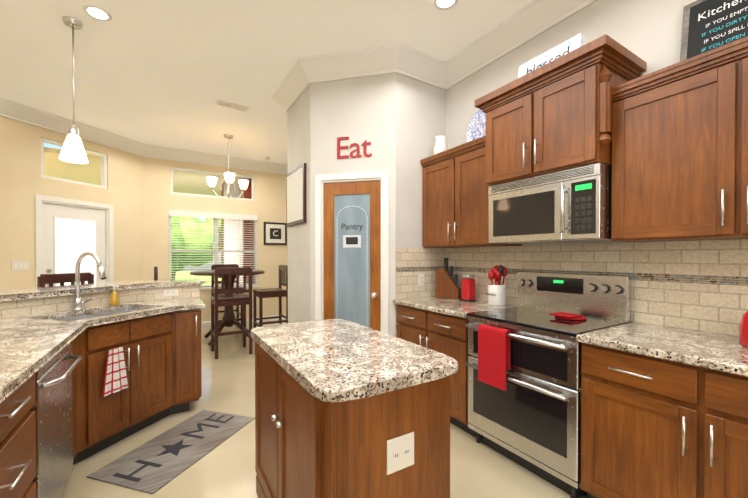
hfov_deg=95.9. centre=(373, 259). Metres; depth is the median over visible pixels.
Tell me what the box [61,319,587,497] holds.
floor
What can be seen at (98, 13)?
recessed light
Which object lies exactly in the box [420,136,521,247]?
upper cabinet
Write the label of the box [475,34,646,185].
upper cabinet
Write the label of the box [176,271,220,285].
lawn
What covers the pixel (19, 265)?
switch plate
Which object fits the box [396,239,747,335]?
tile backsplash
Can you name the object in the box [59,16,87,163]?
pendant lamp
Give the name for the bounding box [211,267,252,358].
dining chair
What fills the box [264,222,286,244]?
picture frame
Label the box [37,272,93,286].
bar stool
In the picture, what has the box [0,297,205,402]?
countertop
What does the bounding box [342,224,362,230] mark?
lettering
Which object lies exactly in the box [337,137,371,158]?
eat sign
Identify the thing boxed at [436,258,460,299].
knife block
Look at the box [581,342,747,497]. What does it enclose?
base cabinet
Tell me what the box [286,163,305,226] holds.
picture frame
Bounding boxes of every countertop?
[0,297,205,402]
[250,319,457,402]
[393,296,747,376]
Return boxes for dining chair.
[154,266,157,279]
[211,264,242,327]
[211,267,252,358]
[253,265,287,327]
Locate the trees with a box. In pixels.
[168,216,220,279]
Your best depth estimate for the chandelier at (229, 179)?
5.25 m
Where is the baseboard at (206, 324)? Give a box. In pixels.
[201,314,285,327]
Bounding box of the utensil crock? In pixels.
[487,265,507,305]
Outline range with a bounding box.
[465,271,630,497]
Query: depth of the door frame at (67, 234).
4.81 m
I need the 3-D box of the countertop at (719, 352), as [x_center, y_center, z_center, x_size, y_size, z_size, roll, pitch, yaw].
[1.495,0.404,1.609,0.659,0.038,3.965,0,1,-32]
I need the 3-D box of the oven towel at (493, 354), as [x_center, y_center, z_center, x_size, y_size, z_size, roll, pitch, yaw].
[0.761,0.611,2.142,0.052,0.368,0.210,0,1,-32]
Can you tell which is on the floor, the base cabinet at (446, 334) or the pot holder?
the base cabinet at (446, 334)
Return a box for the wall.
[0,0,740,336]
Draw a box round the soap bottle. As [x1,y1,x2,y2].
[110,286,118,304]
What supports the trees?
on the lawn
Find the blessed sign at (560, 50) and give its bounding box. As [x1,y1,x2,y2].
[518,33,583,77]
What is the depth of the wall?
3.38 m
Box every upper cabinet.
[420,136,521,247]
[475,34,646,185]
[611,40,747,241]
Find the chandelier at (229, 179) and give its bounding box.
[206,134,248,198]
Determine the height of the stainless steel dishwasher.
0.872 m
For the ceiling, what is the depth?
3.11 m
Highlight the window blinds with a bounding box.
[169,210,257,287]
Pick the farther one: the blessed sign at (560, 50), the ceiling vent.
the ceiling vent
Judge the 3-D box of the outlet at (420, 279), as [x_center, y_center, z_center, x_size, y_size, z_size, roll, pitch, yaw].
[0.462,0.201,3.288,0.075,0.118,0.009,0,1,-32]
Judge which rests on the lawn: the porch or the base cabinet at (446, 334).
the porch
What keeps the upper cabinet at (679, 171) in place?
attached to the wall
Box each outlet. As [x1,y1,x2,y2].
[163,288,177,296]
[387,432,413,474]
[418,274,423,285]
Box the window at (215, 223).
[168,212,259,289]
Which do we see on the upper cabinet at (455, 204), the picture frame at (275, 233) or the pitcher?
the pitcher
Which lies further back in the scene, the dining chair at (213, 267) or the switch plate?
the dining chair at (213, 267)
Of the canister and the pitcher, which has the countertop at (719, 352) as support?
the canister
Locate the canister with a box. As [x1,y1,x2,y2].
[460,274,476,301]
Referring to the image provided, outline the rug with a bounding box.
[87,410,254,493]
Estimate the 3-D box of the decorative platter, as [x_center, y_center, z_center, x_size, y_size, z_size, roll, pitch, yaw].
[0.917,-1.157,2.985,0.109,0.382,0.260,0,1,-32]
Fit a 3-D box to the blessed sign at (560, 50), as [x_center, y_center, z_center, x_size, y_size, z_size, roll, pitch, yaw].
[1.129,-1.262,2.187,0.052,0.172,0.420,0,1,-32]
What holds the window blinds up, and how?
attached to the window at (215, 223)
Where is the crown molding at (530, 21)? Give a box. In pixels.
[0,0,596,174]
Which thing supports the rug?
on the floor
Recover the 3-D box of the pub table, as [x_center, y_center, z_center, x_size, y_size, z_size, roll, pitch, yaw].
[-2.272,0.721,5.288,1.070,1.074,1.070,0,1,-32]
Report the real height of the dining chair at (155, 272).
1.170 m
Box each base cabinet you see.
[0,309,201,497]
[397,304,475,436]
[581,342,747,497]
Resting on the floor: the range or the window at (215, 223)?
the range
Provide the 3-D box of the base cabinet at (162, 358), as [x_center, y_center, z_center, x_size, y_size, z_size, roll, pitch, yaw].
[-1.421,0.863,1.495,1.363,0.875,3.388,0,1,-32]
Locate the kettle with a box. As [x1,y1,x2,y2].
[739,311,747,346]
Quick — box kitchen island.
[255,342,449,497]
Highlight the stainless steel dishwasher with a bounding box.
[30,341,82,497]
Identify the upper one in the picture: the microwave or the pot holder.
the microwave
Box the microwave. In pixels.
[488,163,611,243]
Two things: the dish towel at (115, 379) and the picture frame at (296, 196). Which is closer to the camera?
the dish towel at (115, 379)
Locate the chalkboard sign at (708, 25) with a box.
[680,0,747,61]
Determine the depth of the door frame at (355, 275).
3.25 m
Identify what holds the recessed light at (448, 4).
in the ceiling
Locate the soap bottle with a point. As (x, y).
(114, 297)
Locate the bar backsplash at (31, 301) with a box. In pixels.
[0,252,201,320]
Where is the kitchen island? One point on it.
(394, 444)
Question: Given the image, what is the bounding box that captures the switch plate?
[11,261,28,270]
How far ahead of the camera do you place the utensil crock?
2.73 m
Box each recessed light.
[82,5,111,21]
[433,0,457,9]
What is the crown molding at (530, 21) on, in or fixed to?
attached to the wall
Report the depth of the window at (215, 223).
6.37 m
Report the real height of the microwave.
0.418 m
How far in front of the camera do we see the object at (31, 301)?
2.54 m
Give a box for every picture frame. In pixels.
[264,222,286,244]
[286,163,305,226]
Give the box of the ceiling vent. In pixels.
[215,99,249,111]
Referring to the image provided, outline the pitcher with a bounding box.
[433,136,448,154]
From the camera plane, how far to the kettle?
1.49 m
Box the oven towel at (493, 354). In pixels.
[478,324,510,390]
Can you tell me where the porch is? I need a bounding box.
[44,147,254,283]
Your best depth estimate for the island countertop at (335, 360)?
1.31 m
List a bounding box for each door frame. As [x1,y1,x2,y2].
[35,138,113,287]
[315,171,388,333]
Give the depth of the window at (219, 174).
6.30 m
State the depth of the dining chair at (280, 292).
5.43 m
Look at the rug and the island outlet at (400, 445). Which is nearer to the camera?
the island outlet at (400, 445)
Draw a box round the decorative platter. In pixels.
[467,109,485,141]
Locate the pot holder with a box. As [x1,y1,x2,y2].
[550,312,586,319]
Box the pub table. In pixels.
[190,270,264,345]
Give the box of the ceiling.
[0,0,533,163]
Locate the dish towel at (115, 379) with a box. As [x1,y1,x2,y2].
[102,347,127,396]
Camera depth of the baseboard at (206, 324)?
6.65 m
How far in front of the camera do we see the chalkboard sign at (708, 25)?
1.73 m
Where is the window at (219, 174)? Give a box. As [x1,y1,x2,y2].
[171,167,253,200]

